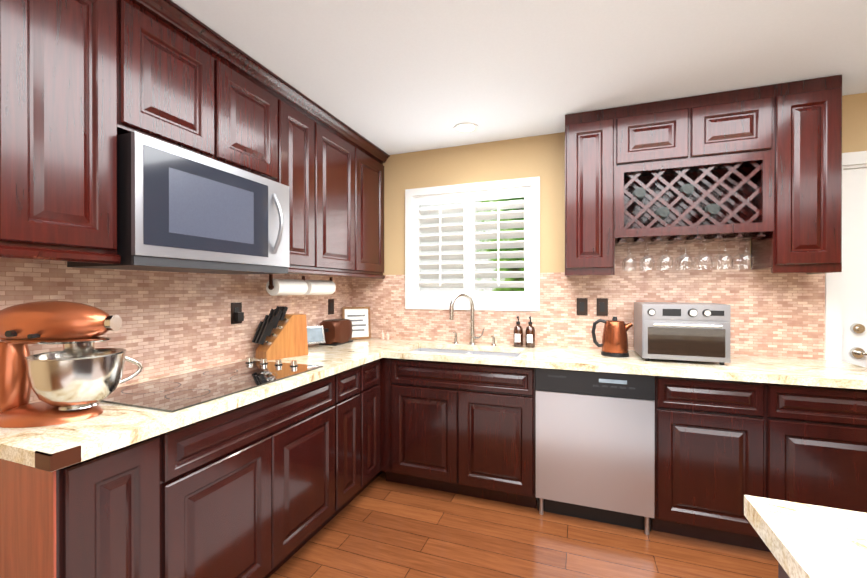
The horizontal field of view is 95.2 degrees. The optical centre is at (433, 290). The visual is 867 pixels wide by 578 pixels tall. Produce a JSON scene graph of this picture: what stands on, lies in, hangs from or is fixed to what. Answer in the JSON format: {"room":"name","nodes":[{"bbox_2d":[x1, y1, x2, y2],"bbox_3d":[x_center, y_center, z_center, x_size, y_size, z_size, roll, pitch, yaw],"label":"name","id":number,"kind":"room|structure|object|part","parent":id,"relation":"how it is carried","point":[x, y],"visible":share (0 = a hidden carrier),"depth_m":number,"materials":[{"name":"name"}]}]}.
{"room":"kitchen","nodes":[
{"label":"kitchen","id":0,"kind":"room"},
{"bbox_2d":[171,0,866,154],"bbox_3d":[0.913,-1.174,-0.093,5.720,0.100,5.720,0,0,20],"label":"ceiling","id":1,"kind":"structure","parent":0,"point":[390,77],"depth_m":1.88,"materials":[{"name":"paint"}]},
{"bbox_2d":[454,122,477,132],"bbox_3d":[0.226,-1.129,2.740,0.170,0.006,0.170,0,0,20],"label":"recessed light","id":2,"kind":"object","parent":1,"relation":"in","point":[466,127],"visible":1,"depth_m":2.73,"materials":[{"name":"white paint"}]},
{"bbox_2d":[269,471,777,577],"bbox_3d":[0.913,1.373,-0.086,5.720,0.100,5.720,0,0,20],"label":"floor","id":3,"kind":"structure","parent":0,"point":[379,526],"depth_m":2.03,"materials":[{"name":"brown wood"}]},
{"bbox_2d":[0,431,171,577],"bbox_3d":[-1.194,0.882,1.235,0.608,0.874,0.280,0,0,20],"label":"base cabinet","id":4,"kind":"object","parent":3,"relation":"on","point":[107,515],"depth_m":1.08,"materials":[{"name":"brown wood"}]},
{"bbox_2d":[172,373,339,577],"bbox_3d":[-0.980,0.881,1.814,0.608,0.874,0.955,0,0,20],"label":"base cabinet","id":5,"kind":"object","parent":3,"relation":"on","point":[267,487],"depth_m":1.63,"materials":[{"name":"brown wood"}]},
{"bbox_2d":[340,364,363,510],"bbox_3d":[-0.768,0.879,2.388,0.608,0.874,0.268,0,0,20],"label":"base cabinet","id":6,"kind":"object","parent":3,"relation":"on","point":[351,380],"depth_m":2.31,"materials":[{"name":"brown wood"}]},
{"bbox_2d":[364,359,382,488],"bbox_3d":[-0.680,0.878,2.628,0.608,0.874,0.244,0,0,20],"label":"base cabinet","id":7,"kind":"object","parent":3,"relation":"on","point":[372,471],"depth_m":2.54,"materials":[{"name":"brown wood"}]},
{"bbox_2d":[0,346,383,471],"bbox_3d":[-0.928,0.422,1.895,0.630,0.040,1.740,0,0,20],"label":"countertop","id":8,"kind":"structure","parent":7,"relation":"on","point":[112,427],"depth_m":1.25,"materials":[{"name":"beige stone"}]},
{"bbox_2d":[35,445,80,471],"bbox_3d":[-0.956,0.422,1.008,0.064,0.042,0.064,0,0,20],"label":"guard","id":9,"kind":"object","parent":8,"relation":"attached to","point":[44,461],"visible":1,"depth_m":0.98,"materials":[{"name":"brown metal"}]},
{"bbox_2d":[0,301,142,427],"bbox_3d":[-1.215,0.217,1.274,0.392,0.372,0.250,0,0,-2],"label":"stand mixer","id":10,"kind":"object","parent":8,"relation":"on","point":[78,377],"visible":1,"depth_m":1.22,"materials":[{"name":"orange metal"}]},
{"bbox_2d":[100,357,322,411],"bbox_3d":[-0.963,0.385,1.788,0.510,0.034,0.825,0,0,20],"label":"cooktop","id":11,"kind":"object","parent":8,"relation":"in","point":[175,393],"visible":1,"depth_m":1.68,"materials":[{"name":"black glass"}]},
{"bbox_2d":[252,306,307,360],"bbox_3d":[-0.932,0.247,2.405,0.132,0.307,0.302,0,0,40],"label":"knife block","id":12,"kind":"object","parent":8,"relation":"on","point":[280,333],"visible":1,"depth_m":2.37,"materials":[{"name":"brown wood"}]},
{"bbox_2d":[312,338,866,389],"bbox_3d":[0.715,0.421,2.560,3.254,0.040,0.624,0,0,20],"label":"countertop","id":13,"kind":"structure","parent":7,"relation":"on","point":[776,370],"depth_m":2.22,"materials":[{"name":"beige stone"}]},
{"bbox_2d":[307,326,324,344],"bbox_3d":[-0.861,0.316,2.794,0.165,0.137,0.092,0,0,-42],"label":"frame","id":14,"kind":"object","parent":13,"relation":"on","point":[315,335],"visible":0.71,"depth_m":2.78,"materials":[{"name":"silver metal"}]},
{"bbox_2d":[319,319,352,345],"bbox_3d":[-0.744,0.309,3.005,0.150,0.180,0.270,0,0,18],"label":"toaster","id":15,"kind":"object","parent":13,"relation":"on","point":[337,332],"visible":0.94,"depth_m":2.91,"materials":[{"name":"brown metal"}]},
{"bbox_2d":[342,307,370,338],"bbox_3d":[-0.634,0.264,3.265,0.230,0.266,0.041,0,0,-25],"label":"sign board","id":16,"kind":"object","parent":13,"relation":"on","point":[359,317],"visible":0.77,"depth_m":3.27,"materials":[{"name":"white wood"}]},
{"bbox_2d":[381,330,388,339],"bbox_3d":[-0.399,0.360,3.254,0.075,0.075,0.030,0,0,14],"label":"bottles","id":17,"kind":"object","parent":13,"relation":"on","point":[382,335],"visible":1,"depth_m":3.25,"materials":[{"name":"beige"}]},
{"bbox_2d":[413,348,520,356],"bbox_3d":[0.203,0.533,2.726,0.813,0.184,0.413,0,0,20],"label":"sink","id":18,"kind":"object","parent":13,"relation":"in","point":[470,352],"visible":0.04,"depth_m":2.91,"materials":[{"name":"ceramic"}]},
{"bbox_2d":[449,292,495,345],"bbox_3d":[0.282,0.204,2.898,0.332,0.390,0.194,0,0,20],"label":"faucet","id":19,"kind":"object","parent":13,"relation":"on","point":[473,337],"visible":1,"depth_m":2.95,"materials":[{"name":"silver metal"}]},
{"bbox_2d":[514,316,522,346],"bbox_3d":[0.610,0.289,2.845,0.069,0.221,0.074,0,0,-13],"label":"soap bottle","id":20,"kind":"object","parent":13,"relation":"on","point":[518,330],"depth_m":2.82,"materials":[{"name":"orange glass"}]},
{"bbox_2d":[525,316,534,347],"bbox_3d":[0.689,0.289,2.813,0.069,0.221,0.074,0,0,-13],"label":"soap bottle","id":21,"kind":"object","parent":13,"relation":"on","point":[529,336],"depth_m":2.79,"materials":[{"name":"orange glass"}]},
{"bbox_2d":[591,317,632,356],"bbox_3d":[1.113,0.280,2.469,0.237,0.240,0.160,0,0,20],"label":"kettle","id":22,"kind":"object","parent":13,"relation":"on","point":[614,339],"visible":1,"depth_m":2.41,"materials":[{"name":"orange metal"}]},
{"bbox_2d":[634,302,730,364],"bbox_3d":[1.445,0.237,2.337,0.420,0.327,0.418,0,0,20],"label":"toaster oven","id":23,"kind":"object","parent":13,"relation":"on","point":[687,331],"visible":1,"depth_m":2.18,"materials":[{"name":"silver metal"}]},
{"bbox_2d":[380,348,536,507],"bbox_3d":[0.217,0.878,2.763,1.017,0.874,0.608,0,0,20],"label":"base cabinet","id":24,"kind":"object","parent":3,"relation":"on","point":[467,429],"visible":0.96,"depth_m":2.47,"materials":[{"name":"brown wood"}]},
{"bbox_2d":[536,368,654,534],"bbox_3d":[0.984,0.880,2.474,0.614,0.872,0.616,0,0,20],"label":"dishwasher","id":25,"kind":"object","parent":3,"relation":"on","point":[595,446],"visible":0.98,"depth_m":2.19,"materials":[{"name":"silver metal"}]},
{"bbox_2d":[651,376,866,551],"bbox_3d":[1.755,0.879,2.196,1.019,0.874,0.608,0,0,20],"label":"base cabinet","id":26,"kind":"object","parent":3,"relation":"on","point":[723,448],"visible":0.77,"depth_m":1.96,"materials":[{"name":"brown wood"}]},
{"bbox_2d":[778,562,789,577],"bbox_3d":[1.055,0.887,-0.361,1.565,0.874,1.805,0,0,20],"label":"kitchen island","id":27,"kind":"object","parent":3,"relation":"on","point":[782,573],"depth_m":0.69,"materials":[{"name":"brown wood"}]},
{"bbox_2d":[744,495,866,577],"bbox_3d":[1.062,0.429,-0.378,1.640,0.040,1.880,0,0,20],"label":"island countertop","id":28,"kind":"structure","parent":27,"relation":"on","point":[801,540],"depth_m":0.66,"materials":[{"name":"beige stone"}]},
{"bbox_2d":[383,93,866,359],"bbox_3d":[1.938,0.092,2.516,5.600,2.447,0.120,0,0,20],"label":"wall","id":29,"kind":"structure","parent":0,"point":[542,157],"depth_m":2.96,"materials":[{"name":"beige paint"}]},
{"bbox_2d":[405,177,539,310],"bbox_3d":[0.292,-0.341,3.111,1.066,0.976,0.136,0,0,20],"label":"window","id":30,"kind":"structure","parent":29,"relation":"in","point":[533,185],"depth_m":3.03,"materials":[{"name":"white paint"}]},
{"bbox_2d":[414,188,529,300],"bbox_3d":[0.282,-0.341,3.083,0.924,0.834,0.073,0,0,20],"label":"window shutters","id":31,"kind":"object","parent":30,"relation":"attached to","point":[470,246],"visible":0.98,"depth_m":3.06,"materials":[{"name":"white paint"}]},
{"bbox_2d":[352,239,824,359],"bbox_3d":[0.794,0.030,2.868,3.190,0.740,0.010,0,0,20],"label":"backsplash","id":32,"kind":"structure","parent":29,"relation":"attached to","point":[781,315],"depth_m":2.63,"materials":[{"name":"tile"}]},
{"bbox_2d":[577,298,587,314],"bbox_3d":[1.040,0.110,2.769,0.072,0.120,0.007,0,0,20],"label":"electrical outlet plate","id":33,"kind":"object","parent":32,"relation":"attached to","point":[582,303],"depth_m":2.76,"materials":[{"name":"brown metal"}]},
{"bbox_2d":[597,298,607,315],"bbox_3d":[1.162,0.110,2.724,0.072,0.120,0.007,0,0,20],"label":"electrical outlet plate","id":34,"kind":"object","parent":32,"relation":"attached to","point":[602,306],"depth_m":2.72,"materials":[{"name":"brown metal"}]},
{"bbox_2d":[565,75,841,276],"bbox_3d":[1.530,-0.613,2.422,1.368,1.027,0.314,0,0,20],"label":"upper cabinet","id":35,"kind":"object","parent":29,"relation":"attached to","point":[761,166],"visible":1,"depth_m":2.28,"materials":[{"name":"brown wood"}]},
{"bbox_2d":[622,242,639,270],"bbox_3d":[1.229,-0.217,2.473,0.074,0.172,0.072,0,0,20],"label":"glass","id":36,"kind":"object","parent":35,"relation":"hanging from","point":[628,243],"depth_m":2.50,"materials":[{"name":"clear glass"}]},
{"bbox_2d":[640,241,657,270],"bbox_3d":[1.323,-0.217,2.438,0.074,0.172,0.072,0,0,20],"label":"glass","id":37,"kind":"object","parent":35,"relation":"hanging from","point":[645,243],"depth_m":2.47,"materials":[{"name":"clear glass"}]},
{"bbox_2d":[658,241,676,269],"bbox_3d":[1.416,-0.217,2.404,0.074,0.172,0.072,0,0,20],"label":"glass","id":38,"kind":"object","parent":35,"relation":"hanging from","point":[660,241],"depth_m":2.47,"materials":[{"name":"clear glass"}]},
{"bbox_2d":[677,240,696,269],"bbox_3d":[1.510,-0.216,2.370,0.074,0.172,0.072,0,0,20],"label":"glass","id":39,"kind":"object","parent":35,"relation":"hanging from","point":[686,258],"depth_m":2.44,"materials":[{"name":"clear glass"}]},
{"bbox_2d":[697,239,716,269],"bbox_3d":[1.604,-0.216,2.335,0.074,0.172,0.072,0,0,20],"label":"glass","id":40,"kind":"object","parent":35,"relation":"hanging from","point":[699,241],"depth_m":2.37,"materials":[{"name":"clear glass"}]},
{"bbox_2d":[717,238,737,269],"bbox_3d":[1.697,-0.216,2.301,0.074,0.172,0.072,0,0,20],"label":"glass","id":41,"kind":"object","parent":35,"relation":"hanging from","point":[724,266],"depth_m":2.33,"materials":[{"name":"clear glass"}]},
{"bbox_2d":[738,237,753,268],"bbox_3d":[1.791,-0.216,2.266,0.074,0.172,0.072,0,0,20],"label":"glass","id":42,"kind":"object","parent":35,"relation":"hanging from","point":[740,256],"depth_m":2.29,"materials":[{"name":"clear glass"}]},
{"bbox_2d":[825,151,866,360],"bbox_3d":[2.755,0.262,2.204,0.950,2.110,0.138,0,0,20],"label":"door frame","id":43,"kind":"structure","parent":29,"relation":"attached to","point":[834,312],"depth_m":2.29,"materials":[{"name":"white paint"}]},
{"bbox_2d":[843,168,866,367],"bbox_3d":[2.741,0.301,2.167,0.776,2.015,0.105,0,0,20],"label":"entry door","id":44,"kind":"structure","parent":29,"relation":"in","point":[854,245],"depth_m":2.29,"materials":[{"name":"white paint"}]},
{"bbox_3d":[2.477,0.287,2.242,0.153,0.202,0.063,0,0,20],"label":"entry door handle","id":45,"kind":"part","parent":44,"relation":"part of","materials":[{"name":"gold metal"}]},
{"bbox_3d":[-1.714,0.097,0.879,0.120,2.447,5.720,0,0,20],"label":"wall","id":46,"kind":"structure","parent":0,"visible":0},
{"bbox_2d":[0,0,127,259],"bbox_3d":[-1.319,-0.626,1.304,0.324,0.996,0.330,0,0,20],"label":"upper cabinet","id":47,"kind":"object","parent":46,"relation":"attached to","point":[84,84],"depth_m":1.24,"materials":[{"name":"brown wood"}]},
{"bbox_2d":[128,0,219,161],"bbox_3d":[-1.193,-0.856,1.643,0.324,0.538,0.395,0,0,20],"label":"upper cabinet","id":48,"kind":"object","parent":46,"relation":"attached to","point":[174,60],"depth_m":1.58,"materials":[{"name":"brown wood"}]},
{"bbox_2d":[67,132,288,274],"bbox_3d":[-1.063,-0.325,1.808,0.453,0.466,0.784,0,0,20],"label":"microwave","id":49,"kind":"object","parent":48,"relation":"attached to","point":[179,209],"visible":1,"depth_m":1.59,"materials":[{"name":"silver metal"}]},
{"bbox_2d":[0,257,351,402],"bbox_3d":[-1.120,0.135,2.301,0.010,0.532,2.400,0,0,20],"label":"backsplash","id":50,"kind":"structure","parent":46,"relation":"attached to","point":[175,322],"depth_m":1.89,"materials":[{"name":"tile"}]},
{"bbox_2d":[231,302,243,323],"bbox_3d":[-1.112,0.126,2.255,0.038,0.120,0.072,0,0,20],"label":"electrical outlet plate","id":51,"kind":"object","parent":50,"relation":"attached to","point":[237,315],"depth_m":2.25,"materials":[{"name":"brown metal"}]},
{"bbox_2d":[328,299,333,314],"bbox_3d":[-0.807,0.124,3.124,0.008,0.120,0.072,0,0,20],"label":"electrical outlet plate","id":52,"kind":"object","parent":50,"relation":"attached to","point":[330,301],"depth_m":3.11,"materials":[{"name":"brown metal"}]},
{"bbox_2d":[220,40,283,183],"bbox_3d":[-1.056,-0.857,2.014,0.324,0.538,0.396,0,0,20],"label":"upper cabinet","id":53,"kind":"object","parent":46,"relation":"attached to","point":[251,98],"depth_m":1.96,"materials":[{"name":"brown wood"}]},
{"bbox_2d":[284,84,319,271],"bbox_3d":[-0.933,-0.628,2.349,0.324,0.996,0.316,0,0,20],"label":"upper cabinet","id":54,"kind":"object","parent":46,"relation":"attached to","point":[301,117],"depth_m":2.33,"materials":[{"name":"brown wood"}]},
{"bbox_2d":[266,274,335,295],"bbox_3d":[-0.845,-0.036,2.586,0.100,0.125,0.620,0,0,20],"label":"paper towel","id":55,"kind":"object","parent":54,"relation":"hanging from","point":[279,287],"visible":1,"depth_m":2.48,"materials":[{"name":"white paper"}]},
{"bbox_2d":[288,108,359,275],"bbox_3d":[-0.798,-0.629,2.715,0.324,0.996,0.464,0,0,20],"label":"upper cabinet","id":56,"kind":"object","parent":46,"relation":"attached to","point":[339,146],"depth_m":2.68,"materials":[{"name":"brown wood"}]},
{"bbox_2d":[360,136,387,275],"bbox_3d":[-0.638,-0.631,3.150,0.324,0.996,0.464,0,0,20],"label":"upper cabinet","id":57,"kind":"object","parent":46,"relation":"attached to","point":[372,160],"depth_m":3.10,"materials":[{"name":"brown wood"}]},
{"label":"outside","id":58,"kind":"structure","parent":0,"visible":0},
{"bbox_2d":[421,198,523,290],"bbox_3d":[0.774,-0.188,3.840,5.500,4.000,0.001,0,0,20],"label":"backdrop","id":59,"kind":"structure","parent":58,"point":[481,270],"depth_m":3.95,"materials":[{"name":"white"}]}
]}

